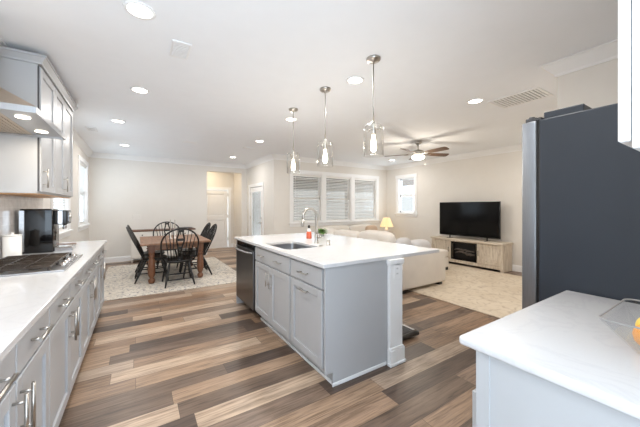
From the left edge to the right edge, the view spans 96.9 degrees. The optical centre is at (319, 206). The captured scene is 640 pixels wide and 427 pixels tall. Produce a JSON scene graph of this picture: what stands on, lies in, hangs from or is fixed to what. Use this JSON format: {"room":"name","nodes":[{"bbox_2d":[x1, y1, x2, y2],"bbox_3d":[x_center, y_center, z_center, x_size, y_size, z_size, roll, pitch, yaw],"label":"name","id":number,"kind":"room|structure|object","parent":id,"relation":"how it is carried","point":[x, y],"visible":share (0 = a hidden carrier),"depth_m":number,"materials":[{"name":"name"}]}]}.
{"room":"kitchen","nodes":[
{"label":"kitchen","id":0,"kind":"room"},
{"bbox_2d":[43,142,88,241],"bbox_3d":[-2.982,0.034,2.720,0.120,2.648,9.600,0,0,-33],"label":"wall","id":1,"kind":"structure","parent":0,"point":[75,236],"depth_m":5.27,"materials":[{"name":"paint"}]},
{"bbox_2d":[0,195,42,258],"bbox_3d":[-2.057,0.168,1.401,0.012,0.570,4.820,0,0,-33],"label":"backsplash","id":2,"kind":"structure","parent":1,"relation":"attached to","point":[10,206],"depth_m":2.59,"materials":[{"name":"tile"}]},
{"bbox_2d":[0,87,65,139],"bbox_3d":[-2.132,-0.929,1.947,0.446,0.720,0.820,0,0,-33],"label":"range hood","id":3,"kind":"object","parent":1,"relation":"attached to","point":[19,117],"visible":1,"depth_m":1.90,"materials":[{"name":"silver metal"}]},
{"bbox_2d":[15,115,30,118],"bbox_3d":[-1.914,-0.578,1.825,0.072,0.006,0.072,0,0,-33],"label":"lamp","id":4,"kind":"object","parent":3,"relation":"on","point":[16,116],"depth_m":1.82,"materials":[{"name":"white"}]},
{"bbox_2d":[0,46,77,197],"bbox_3d":[-2.784,-0.673,2.845,0.346,1.138,1.469,0,0,-33],"label":"upper cabinet","id":5,"kind":"object","parent":1,"relation":"attached to","point":[36,167],"visible":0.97,"depth_m":2.33,"materials":[{"name":"grey paint"}]},
{"bbox_2d":[50,198,72,239],"bbox_3d":[-3.888,-0.267,4.290,0.050,1.490,1.270,0,0,-33],"label":"trim","id":6,"kind":"structure","parent":1,"relation":"attached to","point":[66,233],"depth_m":4.42,"materials":[{"name":"paint"}]},
{"bbox_2d":[58,198,67,231],"bbox_3d":[-3.959,-0.272,4.244,0.120,1.300,1.040,0,0,-33],"label":"window","id":7,"kind":"structure","parent":1,"relation":"in","point":[66,199],"depth_m":4.67,"materials":[{"name":"paint"}]},
{"bbox_2d":[54,198,65,230],"bbox_3d":[-3.942,-0.273,4.255,0.068,1.258,0.990,0,0,-33],"label":"window blind","id":8,"kind":"object","parent":7,"relation":"attached to","point":[59,199],"visible":0.09,"depth_m":4.38,"materials":[{"name":"white plastic"}]},
{"bbox_2d":[80,161,86,225],"bbox_3d":[-5.056,-0.272,5.952,0.120,1.300,1.040,0,0,-33],"label":"window","id":9,"kind":"structure","parent":1,"relation":"in","point":[85,170],"depth_m":6.39,"materials":[{"name":"paint"}]},
{"bbox_2d":[80,163,85,223],"bbox_3d":[-5.038,-0.273,5.963,0.068,1.258,0.990,0,0,-33],"label":"window blind","id":10,"kind":"object","parent":9,"relation":"attached to","point":[82,167],"visible":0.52,"depth_m":6.12,"materials":[{"name":"white plastic"}]},
{"bbox_2d":[78,155,89,231],"bbox_3d":[-4.984,-0.267,5.998,0.050,1.490,1.270,0,0,-33],"label":"trim","id":11,"kind":"structure","parent":1,"relation":"attached to","point":[82,227],"depth_m":5.52,"materials":[{"name":"paint"}]},
{"bbox_2d":[89,157,246,257],"bbox_3d":[-3.893,0.034,7.768,3.800,2.648,0.120,0,0,-33],"label":"wall","id":12,"kind":"structure","parent":0,"point":[119,189],"depth_m":7.28,"materials":[{"name":"paint"}]},
{"bbox_2d":[104,251,206,262],"bbox_3d":[-3.856,1.293,7.711,3.800,0.130,0.016,0,0,-33],"label":"baseboard","id":13,"kind":"structure","parent":12,"relation":"attached to","point":[122,258],"depth_m":7.00,"materials":[{"name":"paint"}]},
{"bbox_2d":[207,171,233,242],"bbox_3d":[-3.595,0.034,9.230,1.760,2.648,0.120,0,0,-33],"label":"wall","id":14,"kind":"structure","parent":0,"point":[214,179],"depth_m":9.45,"materials":[{"name":"paint"}]},
{"bbox_2d":[207,190,227,248],"bbox_3d":[-3.388,0.401,9.273,0.766,1.895,0.112,0,0,-33],"label":"door","id":15,"kind":"structure","parent":14,"relation":"in","point":[217,200],"depth_m":9.33,"materials":[{"name":"paint"}]},
{"bbox_2d":[207,187,230,247],"bbox_3d":[-3.397,0.353,9.273,0.984,2.010,0.022,0,0,-33],"label":"trim","id":16,"kind":"structure","parent":14,"relation":"attached to","point":[208,188],"depth_m":9.48,"materials":[{"name":"paint"}]},
{"bbox_2d":[234,173,239,243],"bbox_3d":[-2.616,0.034,9.223,0.120,2.648,0.950,0,0,-33],"label":"wall","id":17,"kind":"structure","parent":0,"point":[236,175],"depth_m":9.31,"materials":[{"name":"paint"}]},
{"bbox_2d":[247,159,277,235],"bbox_3d":[-1.681,0.034,7.952,0.120,2.648,2.200,0,0,-33],"label":"wall","id":18,"kind":"structure","parent":0,"point":[267,172],"depth_m":7.34,"materials":[{"name":"paint"}]},
{"bbox_2d":[250,187,261,235],"bbox_3d":[-1.831,0.396,8.066,0.099,1.905,0.965,0,0,-33],"label":"door","id":19,"kind":"structure","parent":18,"relation":"in","point":[257,189],"depth_m":8.38,"materials":[{"name":"paint"}]},
{"bbox_2d":[248,182,263,235],"bbox_3d":[-1.833,0.348,8.056,0.022,2.020,1.184,0,0,-33],"label":"trim","id":20,"kind":"structure","parent":18,"relation":"attached to","point":[261,183],"depth_m":7.96,"materials":[{"name":"paint"}]},
{"bbox_2d":[59,247,521,426],"bbox_3d":[0.020,1.408,5.283,7.940,0.100,10.670,0,0,-33],"label":"floor","id":21,"kind":"structure","parent":0,"point":[196,357],"depth_m":2.34,"materials":[{"name":"brown wood"}]},
{"bbox_2d":[0,308,53,426],"bbox_3d":[-1.348,0.917,0.899,0.626,0.882,0.930,0,0,-33],"label":"base cabinet","id":22,"kind":"object","parent":21,"relation":"on","point":[24,371],"visible":0.89,"depth_m":1.13,"materials":[{"name":"grey paint"}]},
{"bbox_2d":[47,284,76,426],"bbox_3d":[-1.737,0.917,1.505,0.626,0.882,0.510,0,0,-33],"label":"base cabinet","id":23,"kind":"object","parent":21,"relation":"on","point":[59,311],"visible":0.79,"depth_m":1.65,"materials":[{"name":"grey paint"}]},
{"bbox_2d":[68,271,85,393],"bbox_3d":[-2.013,0.917,1.934,0.626,0.882,0.510,0,0,-33],"label":"base cabinet","id":24,"kind":"object","parent":21,"relation":"on","point":[76,346],"visible":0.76,"depth_m":2.06,"materials":[{"name":"grey paint"}]},
{"bbox_2d":[81,255,99,357],"bbox_3d":[-2.388,0.917,2.519,0.626,0.882,0.880,0,0,-33],"label":"base cabinet","id":25,"kind":"object","parent":21,"relation":"on","point":[89,286],"visible":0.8,"depth_m":2.62,"materials":[{"name":"grey paint"}]},
{"bbox_2d":[96,246,106,321],"bbox_3d":[-2.855,0.917,3.247,0.626,0.882,0.850,0,0,-33],"label":"base cabinet","id":26,"kind":"object","parent":21,"relation":"on","point":[100,267],"visible":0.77,"depth_m":3.37,"materials":[{"name":"grey paint"}]},
{"bbox_2d":[131,228,195,262],"bbox_3d":[-4.036,0.966,7.325,1.460,0.785,0.431,0,0,-33],"label":"sideboard","id":27,"kind":"object","parent":21,"relation":"on","point":[138,233],"visible":0.34,"depth_m":6.96,"materials":[{"name":"brown wood"}]},
{"bbox_2d":[104,257,235,300],"bbox_3d":[-3.032,1.351,5.807,2.290,0.011,2.850,0,0,-33],"label":"dining rug","id":28,"kind":"object","parent":21,"relation":"on","point":[119,281],"visible":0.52,"depth_m":5.19,"materials":[{"name":"beige carpet"}]},
{"bbox_2d":[127,225,164,276],"bbox_3d":[-3.496,0.846,5.718,0.660,0.997,0.596,0,0,-33],"label":"chair","id":29,"kind":"object","parent":28,"relation":"on","point":[145,253],"visible":0.45,"depth_m":5.66,"materials":[{"name":"black paint"}]},
{"bbox_2d":[126,226,168,283],"bbox_3d":[-3.171,0.846,5.213,0.660,0.997,0.596,0,0,-33],"label":"chair","id":30,"kind":"object","parent":28,"relation":"on","point":[157,256],"visible":0.88,"depth_m":5.09,"materials":[{"name":"black paint"}]},
{"bbox_2d":[153,221,180,267],"bbox_3d":[-3.489,0.846,6.510,0.596,0.997,0.660,0,0,-33],"label":"chair","id":31,"kind":"object","parent":28,"relation":"on","point":[166,222],"visible":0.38,"depth_m":6.66,"materials":[{"name":"black paint"}]},
{"bbox_2d":[140,234,210,283],"bbox_3d":[-2.949,0.989,5.706,1.140,0.712,1.470,0,0,-33],"label":"dining table","id":32,"kind":"object","parent":28,"relation":"on","point":[152,243],"visible":0.81,"depth_m":5.26,"materials":[{"name":"brown wood"}]},
{"bbox_2d":[160,228,198,287],"bbox_3d":[-2.464,0.846,4.950,0.596,0.997,0.660,0,0,-33],"label":"chair","id":33,"kind":"object","parent":28,"relation":"on","point":[177,259],"visible":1,"depth_m":4.82,"materials":[{"name":"black paint"}]},
{"bbox_2d":[176,222,210,271],"bbox_3d":[-2.749,0.846,6.197,0.660,0.997,0.596,0,0,-33],"label":"chair","id":34,"kind":"object","parent":28,"relation":"on","point":[206,229],"visible":0.48,"depth_m":6.20,"materials":[{"name":"black paint"}]},
{"bbox_2d":[180,224,216,277],"bbox_3d":[-2.425,0.846,5.692,0.660,0.997,0.596,0,0,-33],"label":"chair","id":35,"kind":"object","parent":28,"relation":"on","point":[211,233],"visible":0.7,"depth_m":5.65,"materials":[{"name":"black paint"}]},
{"bbox_2d":[235,240,260,316],"bbox_3d":[-0.744,0.908,3.838,0.706,0.899,0.693,0,0,-33],"label":"dishwasher","id":36,"kind":"object","parent":21,"relation":"on","point":[245,252],"visible":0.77,"depth_m":3.60,"materials":[{"name":"silver metal"}]},
{"bbox_2d":[236,240,386,386],"bbox_3d":[-0.309,0.906,3.224,0.698,0.904,2.280,0,0,-33],"label":"base cabinet","id":37,"kind":"object","parent":21,"relation":"on","point":[334,318],"visible":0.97,"depth_m":2.34,"materials":[{"name":"grey paint"}]},
{"bbox_2d":[234,232,438,268],"bbox_3d":[-0.015,0.438,3.425,1.385,0.030,2.310,0,0,-33],"label":"countertop","id":38,"kind":"structure","parent":37,"relation":"on","point":[342,250],"depth_m":2.82,"materials":[{"name":"white stone"}]},
{"bbox_2d":[268,242,314,248],"bbox_3d":[-0.323,0.524,3.150,0.388,0.187,0.587,0,0,-33],"label":"sink","id":39,"kind":"object","parent":38,"relation":"in","point":[287,245],"visible":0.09,"depth_m":3.41,"materials":[{"name":"silver metal"}]},
{"bbox_2d":[306,225,311,238],"bbox_3d":[-0.147,0.333,3.803,0.072,0.180,0.071,0,0,-33],"label":"soap bottle","id":40,"kind":"object","parent":38,"relation":"on","point":[308,234],"visible":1,"depth_m":3.78,"materials":[{"name":"orange plastic"}]},
{"bbox_2d":[301,207,322,242],"bbox_3d":[-0.095,0.214,3.235,0.245,0.417,0.152,0,0,-33],"label":"faucet","id":41,"kind":"object","parent":38,"relation":"on","point":[310,208],"visible":1,"depth_m":3.30,"materials":[{"name":"silver metal"}]},
{"bbox_2d":[318,228,326,235],"bbox_3d":[0.032,0.366,4.183,0.199,0.113,0.223,0,0,-33],"label":"potted plant","id":42,"kind":"object","parent":38,"relation":"on","point":[321,231],"visible":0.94,"depth_m":4.15,"materials":[{"name":"green plant"}]},
{"bbox_2d":[386,258,405,367],"bbox_3d":[0.624,0.906,2.523,0.192,0.904,0.198,0,0,-33],"label":"island post","id":43,"kind":"object","parent":21,"relation":"on","point":[395,348],"visible":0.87,"depth_m":2.44,"materials":[{"name":"white paint"}]},
{"bbox_2d":[394,264,399,278],"bbox_3d":[0.668,0.558,2.455,0.070,0.130,0.009,0,0,-33],"label":"wall outlet","id":44,"kind":"object","parent":43,"relation":"attached to","point":[396,267],"visible":1,"depth_m":2.45,"materials":[{"name":"white plastic"}]},
{"bbox_2d":[402,324,418,340],"bbox_3d":[0.467,1.325,3.378,0.505,0.066,1.319,0,0,-33],"label":"pad","id":45,"kind":"object","parent":21,"relation":"on","point":[407,332],"visible":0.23,"depth_m":2.94,"materials":[{"name":"black plastic"}]},
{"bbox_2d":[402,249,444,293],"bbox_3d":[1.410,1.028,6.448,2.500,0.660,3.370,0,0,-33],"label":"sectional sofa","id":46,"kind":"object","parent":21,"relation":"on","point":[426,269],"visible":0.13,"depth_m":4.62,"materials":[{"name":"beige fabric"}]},
{"bbox_2d":[318,227,336,233],"bbox_3d":[0.165,0.707,6.677,0.258,0.437,0.740,0,0,-33],"label":"cushion","id":47,"kind":"object","parent":46,"relation":"on","point":[329,230],"visible":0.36,"depth_m":6.43,"materials":[{"name":"grey fabric"}]},
{"bbox_2d":[326,225,349,229],"bbox_3d":[0.412,0.708,7.430,0.900,0.436,0.239,0,0,-33],"label":"cushion","id":48,"kind":"object","parent":46,"relation":"on","point":[340,227],"visible":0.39,"depth_m":7.41,"materials":[{"name":"grey fabric"}]},
{"bbox_2d":[334,229,359,237],"bbox_3d":[0.597,0.707,6.003,0.258,0.437,0.840,0,0,-33],"label":"cushion","id":49,"kind":"object","parent":46,"relation":"on","point":[350,233],"visible":0.42,"depth_m":5.85,"materials":[{"name":"grey fabric"}]},
{"bbox_2d":[349,224,368,231],"bbox_3d":[1.161,0.708,7.910,0.840,0.436,0.239,0,0,-33],"label":"cushion","id":50,"kind":"object","parent":46,"relation":"on","point":[359,228],"visible":0.26,"depth_m":7.75,"materials":[{"name":"grey fabric"}]},
{"bbox_2d":[365,225,377,229],"bbox_3d":[1.438,0.715,7.850,0.380,0.422,0.198,0,0,-33],"label":"cushion","id":51,"kind":"object","parent":46,"relation":"on","point":[369,227],"visible":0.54,"depth_m":7.80,"materials":[{"name":"fabric"}]},
{"bbox_2d":[359,230,395,242],"bbox_3d":[1.061,0.683,5.280,0.263,0.487,0.860,0,0,-33],"label":"cushion","id":52,"kind":"object","parent":46,"relation":"on","point":[384,236],"visible":0.48,"depth_m":5.09,"materials":[{"name":"grey fabric"}]},
{"bbox_2d":[396,237,410,244],"bbox_3d":[1.430,0.726,4.863,0.300,0.400,0.180,0,0,-33],"label":"cushion","id":53,"kind":"object","parent":46,"relation":"on","point":[403,240],"visible":0.41,"depth_m":4.79,"materials":[{"name":"beige fabric"}]},
{"bbox_2d":[411,239,430,247],"bbox_3d":[1.784,0.756,5.108,0.520,0.340,0.260,0,0,-33],"label":"cushion","id":54,"kind":"object","parent":46,"relation":"on","point":[418,242],"visible":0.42,"depth_m":5.01,"materials":[{"name":"beige fabric"}]},
{"bbox_2d":[407,263,521,317],"bbox_3d":[2.388,1.351,5.495,2.555,0.011,3.430,0,0,-33],"label":"rug","id":55,"kind":"object","parent":21,"relation":"on","point":[495,294],"visible":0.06,"depth_m":4.57,"materials":[{"name":"beige carpet"}]},
{"bbox_2d":[433,248,448,269],"bbox_3d":[2.252,1.132,6.210,0.740,0.428,0.780,0,0,-33],"label":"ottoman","id":56,"kind":"object","parent":55,"relation":"on","point":[446,251],"visible":0.16,"depth_m":6.05,"materials":[{"name":"beige fabric"}]},
{"bbox_2d":[431,236,512,272],"bbox_3d":[3.451,1.056,6.605,0.436,0.605,1.710,0,0,-33],"label":"stand","id":57,"kind":"object","parent":21,"relation":"on","point":[497,255],"visible":0.95,"depth_m":6.23,"materials":[{"name":"brown wood"}]},
{"bbox_2d":[440,201,500,241],"bbox_3d":[3.429,0.318,6.589,0.230,0.870,1.425,0,0,-33],"label":"television","id":58,"kind":"object","parent":57,"relation":"on","point":[469,219],"visible":1,"depth_m":6.49,"materials":[{"name":"black plastic"}]},
{"bbox_2d":[472,351,639,426],"bbox_3d":[1.047,0.908,0.930,0.942,0.899,0.670,0,0,-33],"label":"base cabinet","id":59,"kind":"object","parent":21,"relation":"on","point":[504,395],"visible":0.42,"depth_m":0.80,"materials":[{"name":"grey paint"}]},
{"bbox_2d":[459,290,639,419],"bbox_3d":[1.047,0.443,0.928,0.965,0.030,0.666,0,0,-33],"label":"countertop","id":60,"kind":"structure","parent":59,"relation":"on","point":[561,339],"depth_m":0.88,"materials":[{"name":"white stone"}]},
{"bbox_2d":[598,298,639,328],"bbox_3d":[1.037,0.374,0.791,0.338,0.102,0.318,0,0,-33],"label":"fruit bowl","id":61,"kind":"object","parent":60,"relation":"on","point":[622,300],"visible":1,"depth_m":0.85,"materials":[{"name":"clear plastic"}]},
{"bbox_2d":[632,324,639,344],"bbox_3d":[0.960,0.378,0.818,0.080,0.079,0.079,0,0,-33],"label":"orange","id":62,"kind":"object","parent":61,"relation":"in","point":[636,332],"visible":0.89,"depth_m":0.83,"materials":[{"name":"orange food"}]},
{"bbox_2d":[522,103,639,308],"bbox_3d":[1.760,0.414,1.558,0.875,1.888,0.902,0,0,-33],"label":"refrigerator","id":63,"kind":"object","parent":21,"relation":"on","point":[581,185],"visible":0.69,"depth_m":1.44,"materials":[{"name":"metal"}]},
{"bbox_3d":[-0.848,0.917,0.121,0.626,0.882,0.920,0,0,-33],"label":"base cabinet","id":64,"kind":"object","parent":21,"relation":"on","visible":0},
{"bbox_2d":[0,240,106,361],"bbox_3d":[-1.860,0.460,1.676,0.614,0.032,4.670,0,0,-33],"label":"countertop","id":65,"kind":"structure","parent":64,"relation":"on","point":[24,299],"depth_m":1.44,"materials":[{"name":"white stone"}]},
{"bbox_2d":[2,232,21,257],"bbox_3d":[-2.615,0.330,2.409,0.118,0.228,0.118,0,0,-33],"label":"canister","id":66,"kind":"object","parent":65,"relation":"on","point":[11,243],"visible":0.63,"depth_m":2.37,"materials":[{"name":"white ceramic"}]},
{"bbox_2d":[0,252,82,276],"bbox_3d":[-2.174,0.424,2.146,0.490,0.040,0.760,0,0,-33],"label":"gas cooktop","id":67,"kind":"object","parent":65,"relation":"in","point":[52,262],"visible":1,"depth_m":2.06,"materials":[{"name":"silver metal"}]},
{"bbox_2d":[19,209,75,253],"bbox_3d":[-2.719,0.231,2.851,0.376,0.424,0.264,0,0,-33],"label":"coffee machine","id":68,"kind":"object","parent":65,"relation":"on","point":[39,228],"visible":0.96,"depth_m":2.73,"materials":[{"name":"metal"}]},
{"bbox_2d":[54,244,75,251],"bbox_3d":[-2.621,0.421,2.917,0.140,0.044,0.200,0,0,-33],"label":"drip tray","id":69,"kind":"object","parent":68,"relation":"on","point":[57,247],"depth_m":2.85,"materials":[{"name":"metal"}]},
{"bbox_3d":[2.001,1.084,8.509,0.450,0.552,0.450,0,0,-33],"label":"side table","id":70,"kind":"object","parent":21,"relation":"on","visible":0},
{"bbox_2d":[380,218,392,231],"bbox_3d":[2.001,0.568,8.509,0.400,0.480,0.400,0,0,-33],"label":"table lamp","id":71,"kind":"object","parent":70,"relation":"on","point":[386,222],"visible":0.82,"depth_m":8.40,"materials":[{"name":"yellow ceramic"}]},
{"bbox_2d":[0,0,617,165],"bbox_3d":[0.479,-1.340,4.567,7.940,0.100,12.370,0,0,-33],"label":"ceiling","id":72,"kind":"structure","parent":0,"point":[249,62],"depth_m":2.58,"materials":[{"name":"paint"}]},
{"bbox_2d":[85,127,97,131],"bbox_3d":[-3.780,-1.284,4.686,0.140,0.012,0.270,0,0,-33],"label":"ceiling vent","id":73,"kind":"object","parent":72,"relation":"in","point":[93,129],"visible":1,"depth_m":4.68,"materials":[{"name":"white plastic"}]},
{"bbox_2d":[111,119,125,122],"bbox_3d":[-3.025,-1.285,4.250,0.184,0.010,0.184,0,0,-33],"label":"recessed light","id":74,"kind":"object","parent":72,"relation":"in","point":[113,120],"visible":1,"depth_m":4.25,"materials":[{"name":"white plastic"}]},
{"bbox_2d":[123,0,155,19],"bbox_3d":[-1.180,-1.285,1.857,0.184,0.010,0.184,0,0,-33],"label":"recessed light","id":75,"kind":"object","parent":72,"relation":"in","point":[140,10],"visible":1,"depth_m":1.85,"materials":[{"name":"white plastic"}]},
{"bbox_2d":[130,86,149,93],"bbox_3d":[-1.984,-1.285,3.123,0.184,0.010,0.184,0,0,-33],"label":"recessed light","id":76,"kind":"object","parent":72,"relation":"in","point":[141,90],"visible":1,"depth_m":3.12,"materials":[{"name":"white"}]},
{"bbox_2d":[169,39,191,59],"bbox_3d":[-1.147,-1.284,2.324,0.140,0.012,0.270,0,0,-33],"label":"ceiling vent","id":77,"kind":"object","parent":72,"relation":"in","point":[181,50],"visible":1,"depth_m":2.30,"materials":[{"name":"white plastic"}]},
{"bbox_2d":[285,117,296,120],"bbox_3d":[-0.424,-1.285,4.160,0.184,0.010,0.184,0,0,-33],"label":"recessed light","id":78,"kind":"object","parent":72,"relation":"in","point":[287,118],"visible":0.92,"depth_m":4.16,"materials":[{"name":"white"}]},
{"bbox_2d":[289,107,299,172],"bbox_3d":[-0.351,-0.866,3.732,0.172,0.848,0.172,0,0,-33],"label":"pendant light","id":79,"kind":"object","parent":72,"relation":"hanging from","point":[292,109],"visible":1,"depth_m":3.72,"materials":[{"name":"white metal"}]},
{"bbox_2d":[317,87,332,166],"bbox_3d":[0.057,-0.866,3.096,0.172,0.848,0.172,0,0,-33],"label":"pendant light","id":80,"kind":"object","parent":72,"relation":"hanging from","point":[325,90],"visible":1,"depth_m":3.08,"materials":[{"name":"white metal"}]},
{"bbox_2d":[323,139,326,149],"bbox_3d":[0.057,-0.684,3.096,0.044,0.115,0.044,0,0,-33],"label":"socket","id":81,"kind":"object","parent":80,"relation":"attached to","point":[325,140],"depth_m":3.08,"materials":[{"name":"silver metal"}]},
{"bbox_2d":[346,76,363,83],"bbox_3d":[0.357,-1.285,2.879,0.184,0.010,0.184,0,0,-33],"label":"recessed light","id":82,"kind":"object","parent":72,"relation":"in","point":[353,79],"visible":1,"depth_m":2.87,"materials":[{"name":"white"}]},
{"bbox_2d":[363,55,383,155],"bbox_3d":[0.464,-0.866,2.461,0.172,0.848,0.172,0,0,-33],"label":"pendant light","id":83,"kind":"object","parent":72,"relation":"hanging from","point":[372,59],"visible":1,"depth_m":2.45,"materials":[{"name":"silver metal"}]},
{"bbox_2d":[371,121,375,134],"bbox_3d":[0.464,-0.684,2.461,0.044,0.115,0.044,0,0,-33],"label":"socket","id":84,"kind":"object","parent":83,"relation":"attached to","point":[373,130],"depth_m":2.44,"materials":[{"name":"silver metal"}]},
{"bbox_2d":[384,141,448,164],"bbox_3d":[1.952,-1.051,5.551,1.272,0.478,1.235,0,0,-33],"label":"ceiling fan","id":85,"kind":"object","parent":72,"relation":"hanging from","point":[418,154],"visible":1,"depth_m":5.51,"materials":[{"name":"silver metal"}]},
{"bbox_2d":[467,98,483,103],"bbox_3d":[1.888,-1.285,3.446,0.184,0.010,0.184,0,0,-33],"label":"recessed light","id":86,"kind":"object","parent":72,"relation":"in","point":[476,100],"visible":1,"depth_m":3.44,"materials":[{"name":"white plastic"}]},
{"bbox_2d":[487,87,553,108],"bbox_3d":[2.366,-1.284,3.367,0.420,0.012,0.530,0,0,-33],"label":"ceiling vent","id":87,"kind":"object","parent":72,"relation":"in","point":[533,94],"visible":1,"depth_m":3.34,"materials":[{"name":"white plastic"}]},
{"bbox_2d":[278,160,386,233],"bbox_3d":[0.585,0.034,8.141,3.900,2.648,0.170,0,0,-33],"label":"wall","id":88,"kind":"structure","parent":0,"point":[284,227],"depth_m":7.76,"materials":[{"name":"paint"}]},
{"bbox_2d":[293,174,320,221],"bbox_3d":[-0.347,-0.233,7.548,0.840,1.238,0.068,0,0,-33],"label":"window blind","id":89,"kind":"object","parent":88,"relation":"attached to","point":[295,175],"visible":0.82,"depth_m":7.53,"materials":[{"name":"white plastic"}]},
{"bbox_2d":[293,173,321,222],"bbox_3d":[-0.358,-0.232,7.565,0.890,1.280,0.120,0,0,-33],"label":"window","id":90,"kind":"structure","parent":88,"relation":"attached to","point":[320,181],"depth_m":7.75,"materials":[{"name":"paint"}]},
{"bbox_2d":[326,176,349,220],"bbox_3d":[0.512,-0.233,8.098,0.840,1.238,0.068,0,0,-33],"label":"window blind","id":91,"kind":"object","parent":88,"relation":"attached to","point":[346,179],"visible":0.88,"depth_m":8.09,"materials":[{"name":"white plastic"}]},
{"bbox_2d":[326,175,350,221],"bbox_3d":[0.500,-0.232,8.116,0.890,1.280,0.120,0,0,-33],"label":"window","id":92,"kind":"structure","parent":88,"relation":"attached to","point":[349,181],"depth_m":8.30,"materials":[{"name":"paint"}]},
{"bbox_2d":[355,178,375,219],"bbox_3d":[1.370,-0.233,8.649,0.840,1.238,0.068,0,0,-33],"label":"window blind","id":93,"kind":"object","parent":88,"relation":"attached to","point":[356,179],"visible":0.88,"depth_m":8.64,"materials":[{"name":"white plastic"}]},
{"bbox_2d":[355,178,375,220],"bbox_3d":[1.359,-0.232,8.667,0.890,1.280,0.120,0,0,-33],"label":"window","id":94,"kind":"structure","parent":88,"relation":"attached to","point":[359,178],"depth_m":8.87,"materials":[{"name":"paint"}]},
{"bbox_2d":[293,176,413,185],"bbox_3d":[1.345,-1.112,11.272,8.560,0.100,4.280,0,0,-33],"label":"ceiling","id":95,"kind":"structure","parent":0,"point":[404,182],"depth_m":11.82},
{"bbox_2d":[387,151,521,265],"bbox_3d":[3.713,0.034,6.768,0.120,2.648,5.620,0,0,-33],"label":"wall","id":96,"kind":"structure","parent":0,"point":[497,177],"depth_m":6.96,"materials":[{"name":"paint"}]},
{"bbox_2d":[394,173,416,216],"bbox_3d":[2.545,-0.337,8.430,0.050,1.250,0.830,0,0,-33],"label":"trim","id":97,"kind":"structure","parent":96,"relation":"attached to","point":[414,214],"depth_m":8.31,"materials":[{"name":"paint"}]},
{"bbox_2d":[398,177,413,212],"bbox_3d":[2.616,-0.342,8.476,0.120,1.060,0.600,0,0,-33],"label":"window","id":98,"kind":"structure","parent":96,"relation":"in","point":[400,195],"depth_m":8.69,"materials":[{"name":"paint"}]},
{"bbox_2d":[512,265,521,271],"bbox_3d":[3.623,1.293,6.781,0.016,0.130,5.500,0,0,-33],"label":"baseboard","id":99,"kind":"structure","parent":96,"relation":"attached to","point":[517,268],"depth_m":5.96,"materials":[{"name":"paint"}]},
{"bbox_2d":[557,58,617,108],"bbox_3d":[2.497,0.034,2.126,0.120,2.648,1.120,0,0,-33],"label":"wall","id":100,"kind":"structure","parent":0,"point":[595,86],"depth_m":2.37,"materials":[{"name":"paint"}]},
{"bbox_2d":[0,38,617,169],"bbox_3d":[0.131,-1.232,5.110,7.700,0.114,8.700,0,0,-33],"label":"trim","id":101,"kind":"structure","parent":100,"relation":"attached to","point":[608,51],"depth_m":6.66,"materials":[{"name":"paint"}]},
{"bbox_3d":[1.393,1.428,11.660,9.060,0.100,4.880,0,0,-33],"label":"floor","id":102,"kind":"structure","parent":0,"visible":0},
{"bbox_2d":[293,181,372,218],"bbox_3d":[0.553,0.158,12.505,8.560,2.440,0.250,0,0,-33],"label":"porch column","id":103,"kind":"structure","parent":102,"relation":"on","point":[293,181],"depth_m":12.53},
{"bbox_3d":[1.852,0.034,0.975,2.450,2.648,0.120,0,0,-33],"label":"wall","id":104,"kind":"structure","parent":0,"visible":0},
{"bbox_2d":[618,0,639,150],"bbox_3d":[1.153,-0.614,0.800,0.905,0.957,0.340,0,0,-33],"label":"upper cabinet","id":105,"kind":"object","parent":104,"relation":"attached to","point":[628,10],"visible":1,"depth_m":0.65,"materials":[{"name":"white paint"}]},
{"label":"outside","id":106,"kind":"structure","parent":0,"visible":0},
{"bbox_2d":[224,190,412,235],"bbox_3d":[-0.339,0.218,15.339,16.000,2.320,0.215,0,0,-33],"label":"sky","id":107,"kind":"structure","parent":106,"point":[407,201],"depth_m":15.66,"materials":[{"name":"white"}]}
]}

